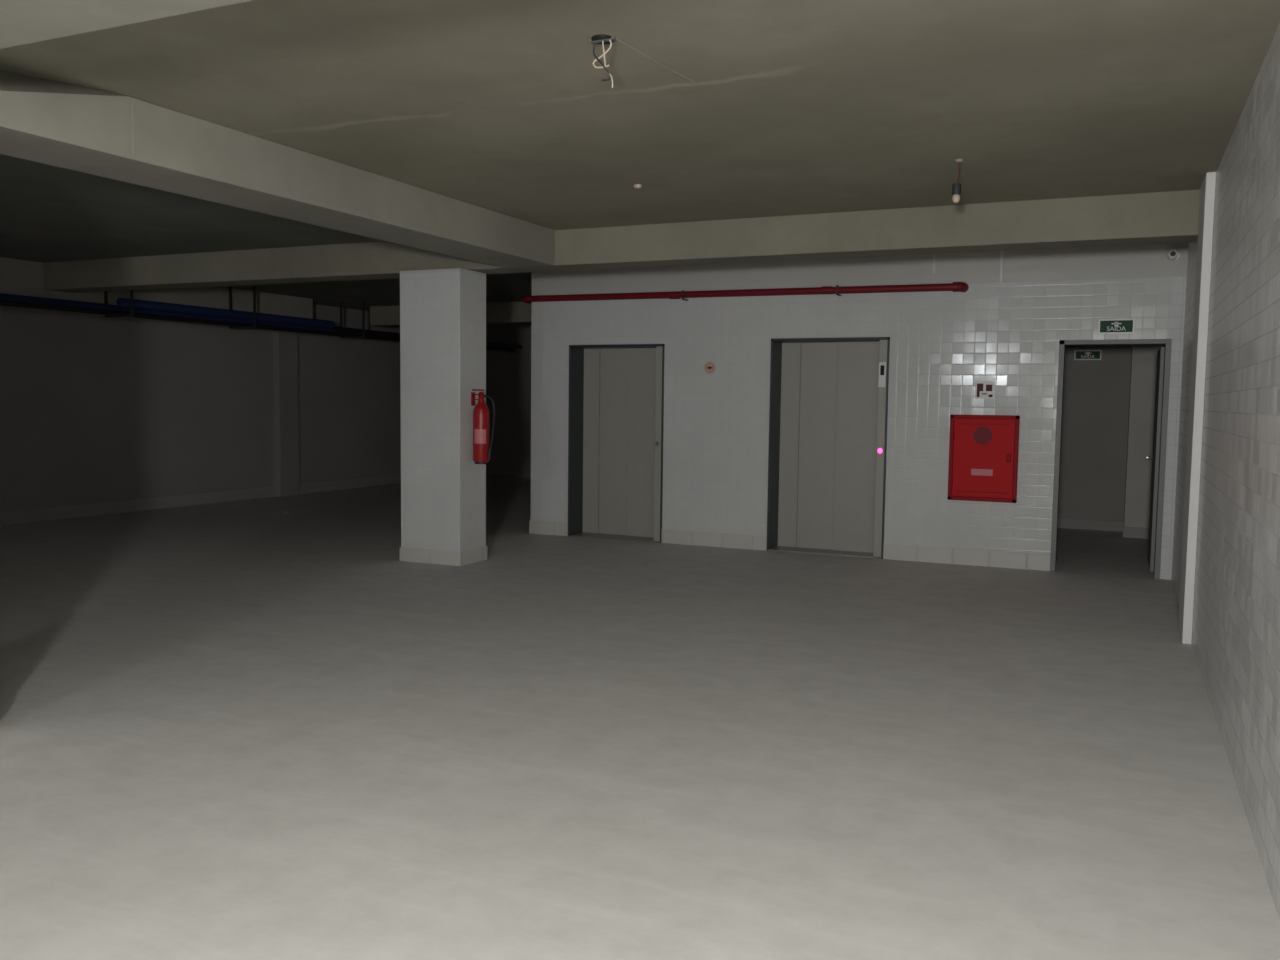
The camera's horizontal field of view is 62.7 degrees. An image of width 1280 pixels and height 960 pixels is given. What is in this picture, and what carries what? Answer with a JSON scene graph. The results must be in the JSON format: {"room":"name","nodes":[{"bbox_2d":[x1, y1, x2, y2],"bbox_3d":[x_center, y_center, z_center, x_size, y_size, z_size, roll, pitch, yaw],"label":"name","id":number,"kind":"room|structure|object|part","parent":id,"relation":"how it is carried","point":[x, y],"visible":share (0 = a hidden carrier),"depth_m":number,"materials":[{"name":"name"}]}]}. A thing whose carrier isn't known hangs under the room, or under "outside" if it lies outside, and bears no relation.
{"room":"parking garage","nodes":[
{"label":"parking garage","id":0,"kind":"room"},
{"bbox_2d":[0,304,400,511],"bbox_3d":[-8.197,-0.826,9.988,0.200,2.950,23.500,3,5,24],"label":"wall","id":1,"kind":"structure","parent":0,"point":[95,408],"depth_m":13.99,"materials":[{"name":"white paint"}]},
{"bbox_2d":[0,475,400,525],"bbox_3d":[-8.117,0.574,10.049,0.012,0.150,23.500,3,5,24],"label":"baseboard","id":2,"kind":"structure","parent":1,"relation":"attached to","point":[65,512],"depth_m":14.03,"materials":[{"name":"grey concrete"}]},
{"bbox_2d":[273,330,299,496],"bbox_3d":[-5.350,-1.234,15.875,0.119,2.950,0.400,3,5,24],"label":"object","id":3,"kind":"structure","parent":1,"relation":"attached to","point":[285,343],"depth_m":15.81,"materials":[{"name":"white paint"}]},
{"bbox_2d":[486,324,530,477],"bbox_3d":[-0.705,-1.456,19.584,5.520,2.950,0.200,3,5,24],"label":"wall","id":4,"kind":"structure","parent":0,"point":[508,374],"depth_m":20.29,"materials":[{"name":"white paint"}]},
{"bbox_2d":[0,476,1279,959],"bbox_3d":[-1.520,1.053,7.090,14.900,0.200,23.900,3,5,24],"label":"floor","id":5,"kind":"structure","parent":0,"point":[248,729],"depth_m":4.48,"materials":[{"name":"concrete"}]},
{"bbox_2d":[400,268,485,551],"bbox_3d":[-1.811,-0.574,9.678,0.650,2.650,0.430,3,5,24],"label":"column","id":6,"kind":"structure","parent":5,"relation":"on","point":[443,311],"depth_m":9.48,"materials":[{"name":"white paint"}]},
{"bbox_2d":[399,546,486,565],"bbox_3d":[-1.826,0.682,9.772,0.670,0.130,0.450,3,5,24],"label":"baseboard","id":7,"kind":"structure","parent":6,"relation":"attached to","point":[443,557],"depth_m":9.58,"materials":[{"name":"tile"}]},
{"bbox_2d":[471,389,494,463],"bbox_3d":[-1.439,-0.482,9.495,0.185,0.672,0.233,3,5,24],"label":"fire extinguisher","id":8,"kind":"object","parent":6,"relation":"attached to","point":[481,450],"visible":1,"depth_m":9.46,"materials":[{"name":"red metal"}]},
{"bbox_2d":[0,0,1279,310],"bbox_3d":[-1.482,-2.088,6.854,14.900,0.200,23.900,3,5,24],"label":"ceiling","id":9,"kind":"structure","parent":0,"point":[794,107],"depth_m":5.12,"materials":[{"name":"paint"}]},
{"bbox_2d":[0,70,132,167],"bbox_3d":[-2.991,-1.688,4.628,0.510,0.300,1.340,3,5,24],"label":"ceiling beam","id":10,"kind":"structure","parent":9,"relation":"attached to","point":[49,122],"depth_m":4.87,"materials":[{"name":"grey concrete"}]},
{"bbox_2d":[0,0,252,48],"bbox_3d":[-3.894,-1.641,3.859,11.400,0.300,0.810,3,5,24],"label":"ceiling beam","id":11,"kind":"structure","parent":9,"relation":"attached to","point":[22,22],"depth_m":3.19,"materials":[{"name":"grey concrete"}]},
{"bbox_2d":[0,257,312,318],"bbox_3d":[-8.889,-1.916,7.365,0.600,0.400,18.300,3,5,24],"label":"ceiling beam","id":12,"kind":"structure","parent":9,"relation":"attached to","point":[17,276],"depth_m":13.21,"materials":[{"name":"paint"}]},
{"bbox_2d":[0,286,521,351],"bbox_3d":[-5.519,-2.250,13.350,0.440,0.550,15.000,3,5,24],"label":"pipes","id":13,"kind":"object","parent":9,"relation":"hanging from","point":[125,307],"visible":0.82,"depth_m":13.32,"materials":[{"name":"blue metal"}]},
{"bbox_2d":[64,97,554,267],"bbox_3d":[-1.839,-1.865,7.169,0.510,0.300,4.250,3,5,24],"label":"ceiling beam","id":14,"kind":"structure","parent":9,"relation":"attached to","point":[176,152],"depth_m":6.34,"materials":[{"name":"grey concrete"}]},
{"bbox_2d":[370,302,531,326],"bbox_3d":[-1.979,-2.522,15.879,4.950,0.300,0.350,3,5,24],"label":"ceiling beam","id":15,"kind":"structure","parent":9,"relation":"attached to","point":[496,312],"depth_m":15.80,"materials":[{"name":"paint"}]},
{"bbox_2d":[43,189,1199,292],"bbox_3d":[-1.350,-2.032,9.466,11.400,0.300,0.350,3,5,24],"label":"ceiling beam","id":16,"kind":"structure","parent":9,"relation":"attached to","point":[1165,217],"depth_m":8.33,"materials":[{"name":"grey concrete"}]},
{"bbox_2d":[634,184,641,188],"bbox_3d":[-0.015,-1.976,7.076,0.056,0.020,0.056,3,5,24],"label":"smoke detector","id":17,"kind":"object","parent":9,"relation":"attached to","point":[637,186],"visible":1,"depth_m":7.06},
{"bbox_2d":[589,34,696,87],"bbox_3d":[0.021,-1.691,4.492,0.199,0.200,0.726,3,5,24],"label":"wiring","id":18,"kind":"object","parent":9,"relation":"hanging from","point":[603,39],"depth_m":4.22,"materials":[{"name":"white plastic"}]},
{"bbox_2d":[952,159,963,202],"bbox_3d":[1.887,-1.775,6.238,0.061,0.250,0.052,3,5,24],"label":"pendant light","id":19,"kind":"object","parent":9,"relation":"hanging from","point":[956,187],"visible":1,"depth_m":6.23,"materials":[{"name":"paint"}]},
{"bbox_3d":[1.882,-1.675,6.248,0.044,0.050,0.044,3,5,24],"label":"bulb","id":20,"kind":"part","parent":19,"relation":"part of","materials":[{"name":"white glass"}]},
{"bbox_2d":[952,183,960,194],"bbox_3d":[1.882,-1.728,6.244,0.052,0.065,0.052,3,5,24],"label":"socket","id":21,"kind":"object","parent":19,"relation":"attached to","point":[956,187],"depth_m":6.22,"materials":[{"name":"black plastic"}]},
{"bbox_2d":[531,243,1175,554],"bbox_3d":[1.752,-0.748,10.563,6.360,2.950,0.340,3,5,24],"label":"wall","id":22,"kind":"structure","parent":0,"point":[1008,333],"depth_m":10.10,"materials":[{"name":"white tile"}]},
{"bbox_2d":[582,348,628,534],"bbox_3d":[-0.377,-0.426,11.711,0.565,2.065,0.030,3,5,24],"label":"panel","id":23,"kind":"object","parent":22,"relation":"attached to","point":[608,465],"visible":1,"depth_m":11.70,"materials":[{"name":"metal"}]},
{"bbox_2d":[598,372,599,532],"bbox_3d":[-0.455,-0.426,11.730,0.008,2.060,0.003,3,5,24],"label":"seam","id":24,"kind":"object","parent":23,"relation":"attached to","point":[599,372],"visible":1,"depth_m":11.72,"materials":[{"name":"grey metal"}]},
{"bbox_2d":[570,532,659,542],"bbox_3d":[-0.213,0.628,11.545,1.090,0.012,0.330,3,5,24],"label":"sill","id":25,"kind":"structure","parent":22,"relation":"attached to","point":[582,534],"depth_m":11.52,"materials":[{"name":"metal"}]},
{"bbox_2d":[568,344,664,542],"bbox_3d":[-0.203,-0.413,11.460,1.130,2.100,0.345,3,5,24],"label":"frame","id":26,"kind":"object","parent":22,"relation":"attached to","point":[576,352],"visible":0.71,"depth_m":11.61,"materials":[{"name":"metal"}]},
{"bbox_2d":[627,348,655,536],"bbox_3d":[0.107,-0.402,11.460,0.525,2.065,0.030,3,5,24],"label":"panel","id":27,"kind":"object","parent":22,"relation":"attached to","point":[641,361],"visible":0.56,"depth_m":11.49,"materials":[{"name":"metal"}]},
{"bbox_2d":[654,346,662,541],"bbox_3d":[0.197,-0.370,11.122,0.080,2.075,0.074,3,5,24],"label":"post","id":28,"kind":"object","parent":22,"relation":"attached to","point":[658,395],"depth_m":11.11,"materials":[{"name":"metal"}]},
{"bbox_3d":[0.187,-0.381,11.098,0.052,0.100,0.023,3,5,24],"label":"elevator call button","id":29,"kind":"part","parent":28,"relation":"part of","materials":[{"name":"silver metal"}]},
{"bbox_2d":[704,361,715,373],"bbox_3d":[0.719,-1.155,10.811,0.136,0.136,0.011,3,5,24],"label":"wall sign","id":30,"kind":"object","parent":22,"relation":"attached to","point":[709,367],"visible":1,"depth_m":10.81,"materials":[{"name":"beige plastic"}]},
{"bbox_2d":[522,282,968,303],"bbox_3d":[2.351,-2.113,13.951,4.764,0.099,7.435,3,5,24],"label":"pipe","id":31,"kind":"object","parent":22,"relation":"attached to","point":[963,287],"visible":0.88,"depth_m":10.44,"materials":[{"name":"red metal"}]},
{"bbox_2d":[529,520,1049,570],"bbox_3d":[1.248,0.640,10.695,5.470,0.150,0.012,3,5,24],"label":"baseboard","id":32,"kind":"structure","parent":22,"relation":"attached to","point":[1016,560],"depth_m":10.11,"materials":[{"name":"tile"}]},
{"bbox_2d":[777,342,837,549],"bbox_3d":[1.720,-0.350,10.765,0.590,2.105,0.030,3,5,24],"label":"panel","id":33,"kind":"object","parent":22,"relation":"attached to","point":[817,393],"visible":1,"depth_m":10.75,"materials":[{"name":"metal"}]},
{"bbox_2d":[796,343,801,546],"bbox_3d":[1.631,-0.350,10.788,0.008,2.100,0.003,3,5,24],"label":"seam","id":34,"kind":"object","parent":33,"relation":"attached to","point":[801,343],"visible":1,"depth_m":10.79,"materials":[{"name":"grey metal"}]},
{"bbox_2d":[769,546,880,558],"bbox_3d":[1.896,0.725,10.595,1.140,0.012,0.330,3,5,24],"label":"sill","id":35,"kind":"structure","parent":22,"relation":"attached to","point":[777,548],"depth_m":10.56,"materials":[{"name":"metal"}]},
{"bbox_2d":[766,337,889,558],"bbox_3d":[1.906,-0.336,10.508,1.180,2.140,0.345,3,5,24],"label":"frame","id":36,"kind":"object","parent":22,"relation":"attached to","point":[776,344],"visible":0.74,"depth_m":10.64,"materials":[{"name":"metal"}]},
{"bbox_2d":[833,341,878,552],"bbox_3d":[2.227,-0.324,10.504,0.550,2.105,0.030,3,5,24],"label":"panel","id":37,"kind":"object","parent":22,"relation":"attached to","point":[857,362],"visible":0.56,"depth_m":10.52,"materials":[{"name":"metal"}]},
{"bbox_2d":[873,340,887,556],"bbox_3d":[2.329,-0.292,10.161,0.080,2.115,0.074,3,5,24],"label":"post","id":38,"kind":"object","parent":22,"relation":"attached to","point":[881,410],"depth_m":10.15,"materials":[{"name":"metal"}]},
{"bbox_3d":[2.318,-0.283,10.138,0.052,0.100,0.023,3,5,24],"label":"elevator call button","id":39,"kind":"part","parent":38,"relation":"part of","materials":[{"name":"pink plastic"}]},
{"bbox_2d":[878,362,886,386],"bbox_3d":[2.328,-1.011,10.084,0.070,0.240,0.022,3,5,24],"label":"indicator","id":40,"kind":"object","parent":38,"relation":"attached to","point":[882,365],"visible":1,"depth_m":10.07,"materials":[{"name":"white plastic"}]},
{"bbox_2d":[932,251,1003,282],"bbox_3d":[3.026,-1.981,9.701,0.625,0.330,0.020,3,5,24],"label":"conduit","id":41,"kind":"object","parent":22,"relation":"attached to","point":[1002,252],"visible":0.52,"depth_m":9.58,"materials":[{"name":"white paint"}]},
{"bbox_2d":[948,414,1019,502],"bbox_3d":[3.181,-0.202,9.733,0.610,0.800,0.060,3,5,24],"label":"cabinet","id":42,"kind":"object","parent":22,"relation":"attached to","point":[983,449],"visible":1,"depth_m":9.72,"materials":[{"name":"red metal"}]},
{"bbox_2d":[975,381,994,398],"bbox_3d":[3.190,-0.832,9.714,0.170,0.160,0.008,3,5,24],"label":"sign","id":43,"kind":"object","parent":22,"relation":"attached to","point":[983,389],"visible":1,"depth_m":9.71,"materials":[{"name":"white plastic"}]},
{"bbox_2d":[1050,339,1171,578],"bbox_3d":[4.186,-0.197,9.370,0.900,2.090,0.132,3,5,24],"label":"frame","id":44,"kind":"object","parent":22,"relation":"attached to","point":[1167,357],"visible":1,"depth_m":9.23,"materials":[{"name":"grey metal"}]},
{"bbox_2d":[1147,347,1164,571],"bbox_3d":[4.843,-0.205,9.848,0.045,2.030,0.840,3,5,24],"label":"leaf","id":45,"kind":"object","parent":44,"relation":"attached to","point":[1161,352],"visible":0.79,"depth_m":9.52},
{"bbox_2d":[1098,319,1134,333],"bbox_3d":[4.184,-1.349,9.223,0.290,0.130,0.015,3,5,24],"label":"exit sign","id":46,"kind":"object","parent":22,"relation":"attached to","point":[1105,326],"visible":1,"depth_m":9.22,"materials":[{"name":"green plastic"}]},
{"bbox_2d":[1167,249,1179,259],"bbox_3d":[4.535,-1.915,8.919,0.098,0.088,0.205,3,5,24],"label":"security camera","id":47,"kind":"object","parent":22,"relation":"attached to","point":[1173,254],"visible":1,"depth_m":8.84,"materials":[{"name":"white plastic"}]},
{"bbox_2d":[1058,345,1131,521],"bbox_3d":[5.444,-0.738,11.035,2.800,2.950,3.560,3,5,24],"label":"wall","id":48,"kind":"structure","parent":0,"point":[1096,393],"depth_m":12.75,"materials":[{"name":"paint"}]},
{"bbox_2d":[1074,350,1101,359],"bbox_3d":[5.410,-1.509,12.683,0.300,0.120,0.015,3,5,24],"label":"exit sign","id":49,"kind":"object","parent":48,"relation":"attached to","point":[1079,354],"visible":1,"depth_m":12.68,"materials":[{"name":"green plastic"}]},
{"bbox_2d":[1058,518,1148,538],"bbox_3d":[5.609,0.568,12.559,0.526,0.120,1.538,-2,5,-33],"label":"baseboard","id":50,"kind":"structure","parent":48,"relation":"attached to","point":[1130,532],"depth_m":12.75,"materials":[{"name":"white tile"}]},
{"bbox_2d":[1124,344,1164,527],"bbox_3d":[5.953,-0.820,12.206,0.480,2.950,0.600,3,5,24],"label":"pier","id":51,"kind":"object","parent":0,"point":[1144,357],"depth_m":12.00,"materials":[{"name":"white paint"}]},
{"bbox_2d":[1160,243,1187,579],"bbox_3d":[4.781,-0.608,9.199,0.290,2.950,0.340,3,5,24],"label":"pipe","id":52,"kind":"object","parent":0,"point":[1181,263],"depth_m":9.09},
{"bbox_2d":[1171,23,1279,920],"bbox_3d":[1.412,-0.083,1.664,0.200,2.950,16.200,3,5,24],"label":"wall","id":53,"kind":"structure","parent":0,"point":[1236,625],"depth_m":4.40,"materials":[{"name":"white tile"}]},
{"bbox_2d":[1178,172,1215,643],"bbox_3d":[3.604,-0.443,6.806,0.054,2.950,0.500,3,5,24],"label":"trim","id":54,"kind":"structure","parent":53,"relation":"attached to","point":[1207,190],"depth_m":6.62,"materials":[{"name":"white paint"}]}
]}

